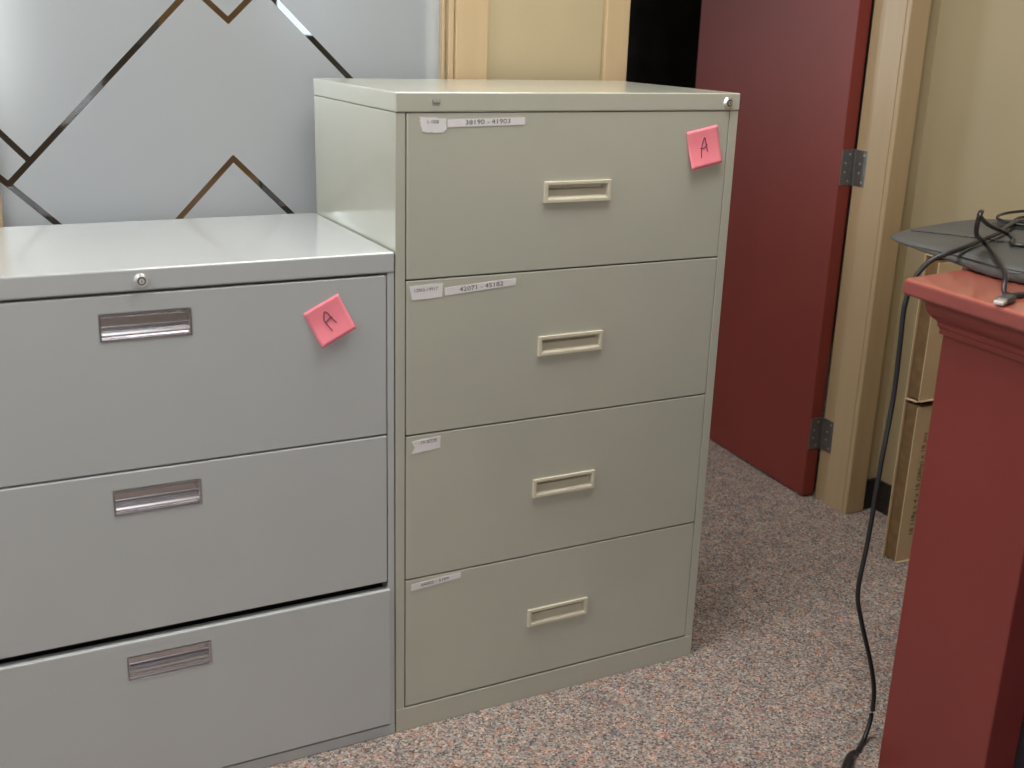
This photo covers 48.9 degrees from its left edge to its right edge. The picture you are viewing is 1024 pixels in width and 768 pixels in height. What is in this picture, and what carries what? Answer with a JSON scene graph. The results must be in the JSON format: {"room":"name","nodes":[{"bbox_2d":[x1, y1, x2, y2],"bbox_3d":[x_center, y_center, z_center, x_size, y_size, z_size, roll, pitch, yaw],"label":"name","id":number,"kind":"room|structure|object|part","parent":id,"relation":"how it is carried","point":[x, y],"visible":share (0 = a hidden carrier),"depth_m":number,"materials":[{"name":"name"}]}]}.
{"room":"back office","nodes":[
{"label":"back office","id":0,"kind":"room"},
{"bbox_2d":[136,0,349,187],"bbox_3d":[-1.963,-1.681,5.510,6.200,2.700,0.100,-7,20,-26],"label":"wall","id":1,"kind":"structure","parent":0,"point":[154,27],"depth_m":5.92,"materials":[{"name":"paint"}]},
{"bbox_2d":[0,43,352,224],"bbox_3d":[-1.954,-1.015,5.660,6.200,1.340,0.030,-7,20,-26],"label":"trim","id":2,"kind":"structure","parent":1,"relation":"attached to","point":[30,160],"depth_m":5.46,"materials":[{"name":"brown polished metal"}]},
{"bbox_2d":[158,0,258,218],"bbox_3d":[-1.540,-1.402,5.747,0.460,2.050,0.040,-7,20,-26],"label":"door","id":3,"kind":"structure","parent":1,"relation":"in","point":[176,3],"depth_m":5.82,"materials":[{"name":"grey paint"},{"name":"polished metal"}]},
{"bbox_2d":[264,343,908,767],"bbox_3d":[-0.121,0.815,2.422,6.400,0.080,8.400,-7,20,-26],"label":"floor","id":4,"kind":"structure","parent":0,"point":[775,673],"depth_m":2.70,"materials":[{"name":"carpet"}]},
{"bbox_2d":[0,213,394,767],"bbox_3d":[-0.759,0.239,2.288,0.925,1.060,0.495,-7,20,-26],"label":"filing cabinet","id":5,"kind":"object","parent":4,"relation":"on","point":[197,490],"visible":1,"depth_m":2.10,"materials":[{"name":"grey metal"}]},
{"bbox_3d":[-0.640,-0.105,1.966,0.154,0.049,0.021,-7,20,-26],"label":"handle","id":6,"kind":"part","parent":5,"relation":"part of","materials":[{"name":"metal"}]},
{"bbox_3d":[-0.650,0.205,2.064,0.154,0.049,0.021,-7,20,-26],"label":"handle","id":7,"kind":"part","parent":5,"relation":"part of","materials":[{"name":"metal"}]},
{"bbox_3d":[-0.657,0.527,2.161,0.154,0.049,0.021,-7,20,-26],"label":"handle","id":8,"kind":"part","parent":5,"relation":"part of","materials":[{"name":"metal"}]},
{"bbox_3d":[-0.654,0.303,2.096,0.891,0.322,0.021,-7,20,-26],"label":"drawer","id":9,"kind":"part","parent":5,"relation":"part of","materials":[{"name":"grey metal"}]},
{"bbox_3d":[-0.644,-0.007,1.998,0.891,0.321,0.021,-7,20,-26],"label":"drawer","id":10,"kind":"part","parent":5,"relation":"part of","materials":[{"name":"grey metal"}]},
{"bbox_3d":[-0.660,0.627,2.194,0.896,0.323,0.021,-7,20,-26],"label":"drawer","id":11,"kind":"part","parent":5,"relation":"part of","materials":[{"name":"grey metal"}]},
{"bbox_2d":[303,294,355,347],"bbox_3d":[-0.340,-0.118,2.105,0.101,0.101,0.009,-7,20,-26],"label":"sticky note","id":12,"kind":"object","parent":5,"relation":"attached to","point":[329,320],"visible":1,"depth_m":2.11,"materials":[{"name":"pink paper"}]},
{"bbox_2d":[314,78,739,731],"bbox_3d":[0.007,0.004,2.621,0.784,1.353,0.495,-7,20,-26],"label":"filing cabinet","id":13,"kind":"object","parent":4,"relation":"on","point":[558,247],"visible":0.99,"depth_m":2.38,"materials":[{"name":"metal"}]},
{"bbox_3d":[0.097,0.512,2.568,0.737,0.302,0.019,-7,20,-26],"label":"drawer","id":14,"kind":"part","parent":13,"relation":"part of","materials":[{"name":"metal"}]},
{"bbox_3d":[0.107,0.214,2.474,0.737,0.318,0.019,-7,20,-26],"label":"drawer","id":15,"kind":"part","parent":13,"relation":"part of","materials":[{"name":"metal"}]},
{"bbox_3d":[0.099,0.515,2.570,0.154,0.042,0.030,-7,20,-26],"label":"handle","id":16,"kind":"part","parent":13,"relation":"part of","materials":[{"name":"beige plastic"}]},
{"bbox_3d":[0.116,-0.090,2.377,0.737,0.315,0.019,-7,20,-26],"label":"drawer","id":17,"kind":"part","parent":13,"relation":"part of","materials":[{"name":"metal"}]},
{"bbox_3d":[0.108,0.215,2.475,0.154,0.042,0.030,-7,20,-26],"label":"handle","id":18,"kind":"part","parent":13,"relation":"part of","materials":[{"name":"beige plastic"}]},
{"bbox_3d":[0.126,-0.392,2.282,0.737,0.312,0.019,-7,20,-26],"label":"drawer","id":19,"kind":"part","parent":13,"relation":"part of","materials":[{"name":"metal"}]},
{"bbox_3d":[0.118,-0.089,2.378,0.154,0.042,0.030,-7,20,-26],"label":"handle","id":20,"kind":"part","parent":13,"relation":"part of","materials":[{"name":"beige plastic"}]},
{"bbox_3d":[0.128,-0.392,2.282,0.154,0.042,0.030,-7,20,-26],"label":"handle","id":21,"kind":"part","parent":13,"relation":"part of","materials":[{"name":"beige plastic"}]},
{"bbox_2d":[687,125,721,170],"bbox_3d":[0.408,-0.500,2.379,0.094,0.094,0.009,-7,20,-26],"label":"sticky note","id":22,"kind":"object","parent":13,"relation":"attached to","point":[703,144],"visible":1,"depth_m":2.38,"materials":[{"name":"pink paper"}]},
{"bbox_2d":[882,397,932,563],"bbox_3d":[1.229,0.271,3.313,0.233,0.499,0.058,-7,20,-26],"label":"cardboard box","id":23,"kind":"object","parent":4,"relation":"on","point":[916,416],"visible":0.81,"depth_m":3.26,"materials":[{"name":"brown cardboard"}]},
{"bbox_2d":[905,254,961,402],"bbox_3d":[1.243,-0.165,3.175,0.233,0.414,0.058,-7,20,-26],"label":"cardboard box","id":24,"kind":"object","parent":23,"relation":"on","point":[927,340],"visible":0.39,"depth_m":3.14,"materials":[{"name":"beige cardboard"}]},
{"bbox_2d":[841,219,1023,767],"bbox_3d":[0.994,0.208,2.494,0.868,1.099,0.105,-14,24,-41],"label":"power cable","id":25,"kind":"object","parent":4,"relation":"on","point":[849,760],"visible":0.95,"depth_m":2.29,"materials":[{"name":"black rubber"}]},
{"bbox_2d":[878,266,1023,767],"bbox_3d":[1.285,0.429,1.909,0.790,1.050,1.396,-5,19,-22],"label":"reception desk","id":26,"kind":"object","parent":4,"relation":"on","point":[956,697],"visible":0.85,"depth_m":2.07,"materials":[{"name":"red laminate"}]},
{"bbox_2d":[890,219,1023,282],"bbox_3d":[1.102,-0.288,2.347,0.602,0.036,0.525,-7,20,-26],"label":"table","id":27,"kind":"object","parent":26,"relation":"on","point":[936,239],"visible":0.87,"depth_m":2.27,"materials":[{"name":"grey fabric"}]},
{"bbox_2d":[996,210,1023,226],"bbox_3d":[1.216,-0.374,2.549,0.286,0.008,0.215,-7,20,-26],"label":"coiled cable","id":28,"kind":"object","parent":27,"relation":"on","point":[1014,211],"visible":0.97,"depth_m":2.56,"materials":[{"name":"black rubber"}]},
{"bbox_2d":[1014,215,1023,222],"bbox_3d":[1.262,-0.368,2.523,0.289,0.016,0.215,-7,20,-26],"label":"coiled cable","id":29,"kind":"object","parent":27,"relation":"on","point":[1018,217],"visible":0.71,"depth_m":2.54,"materials":[{"name":"black rubber"}]},
{"bbox_3d":[1.293,0.011,1.697,0.678,0.062,1.160,-5,19,-22],"label":"moulding","id":30,"kind":"part","parent":26,"relation":"part of","materials":[{"name":"red paint"}]},
{"bbox_2d":[974,209,1023,297],"bbox_3d":[1.014,-0.249,2.076,0.312,0.125,0.434,11,20,26],"label":"charging cable","id":31,"kind":"object","parent":26,"relation":"on","point":[979,218],"visible":0.96,"depth_m":2.11,"materials":[{"name":"black rubber"}]},
{"bbox_2d":[993,292,1023,304],"bbox_3d":[0.932,-0.149,1.938,0.265,0.011,0.071,-2,18,-12],"label":"plug","id":32,"kind":"object","parent":26,"relation":"on","point":[1004,299],"visible":1,"depth_m":1.90,"materials":[{"name":"white metal"}]},
{"bbox_3d":[1.367,0.518,1.788,0.580,0.958,0.780,-5,19,-22],"label":"recessed panel","id":33,"kind":"part","parent":26,"relation":"part of","materials":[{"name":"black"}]},
{"bbox_2d":[626,0,701,87],"bbox_3d":[0.821,-1.487,5.177,1.580,2.700,0.100,-7,20,-26],"label":"doorway","id":34,"kind":"structure","parent":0,"point":[663,41],"depth_m":5.03,"materials":[{"name":"black"}]},
{"bbox_2d":[445,0,940,478],"bbox_3d":[-0.383,-0.699,2.569,6.200,2.700,0.110,-7,20,-26],"label":"wall","id":35,"kind":"structure","parent":0,"point":[528,39],"depth_m":2.74,"materials":[{"name":"beige paint"}]},
{"bbox_2d":[0,0,488,226],"bbox_3d":[-0.621,-0.571,2.473,1.193,2.060,0.128,-7,20,-26],"label":"window","id":36,"kind":"structure","parent":35,"relation":"in","point":[203,90],"depth_m":2.40,"materials":[{"name":"white glass"}]},
{"bbox_3d":[-0.596,-0.556,2.427,1.193,2.060,0.018,-7,20,-26],"label":"casing","id":37,"kind":"part","parent":36,"relation":"part of","materials":[{"name":"beige paint"}]},
{"bbox_2d":[600,0,931,513],"bbox_3d":[0.695,-0.575,3.114,1.080,2.200,0.018,-7,20,-26],"label":"trim","id":38,"kind":"structure","parent":35,"relation":"attached to","point":[616,17],"depth_m":3.35,"materials":[{"name":"beige paint"}]},
{"bbox_2d":[695,0,871,494],"bbox_3d":[0.869,-0.734,3.817,0.054,2.072,0.935,-6,19,-22],"label":"door","id":39,"kind":"structure","parent":35,"relation":"in","point":[796,67],"depth_m":3.74,"materials":[{"name":"red paint"}]},
{"bbox_2d":[863,478,874,508],"bbox_3d":[1.163,0.359,3.682,0.042,0.105,0.010,-7,20,-26],"label":"baseboard","id":40,"kind":"structure","parent":35,"relation":"attached to","point":[870,482],"depth_m":3.68,"materials":[{"name":"black rubber"}]},
{"bbox_2d":[815,0,907,512],"bbox_3d":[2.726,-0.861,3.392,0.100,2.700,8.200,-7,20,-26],"label":"door frame","id":41,"kind":"structure","parent":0,"point":[873,1],"depth_m":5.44,"materials":[{"name":"paint"}]},
{"bbox_2d":[876,0,1023,484],"bbox_3d":[2.342,-0.222,1.337,0.100,2.700,4.715,-7,20,-26],"label":"wall","id":42,"kind":"structure","parent":0,"point":[971,159],"depth_m":3.20,"materials":[{"name":"beige paint"}]},
{"bbox_2d":[872,477,891,515],"bbox_3d":[2.253,1.020,1.705,0.010,0.105,4.715,-7,20,-26],"label":"baseboard","id":43,"kind":"structure","parent":42,"relation":"attached to","point":[883,501],"depth_m":3.65,"materials":[{"name":"black rubber"}]}
]}

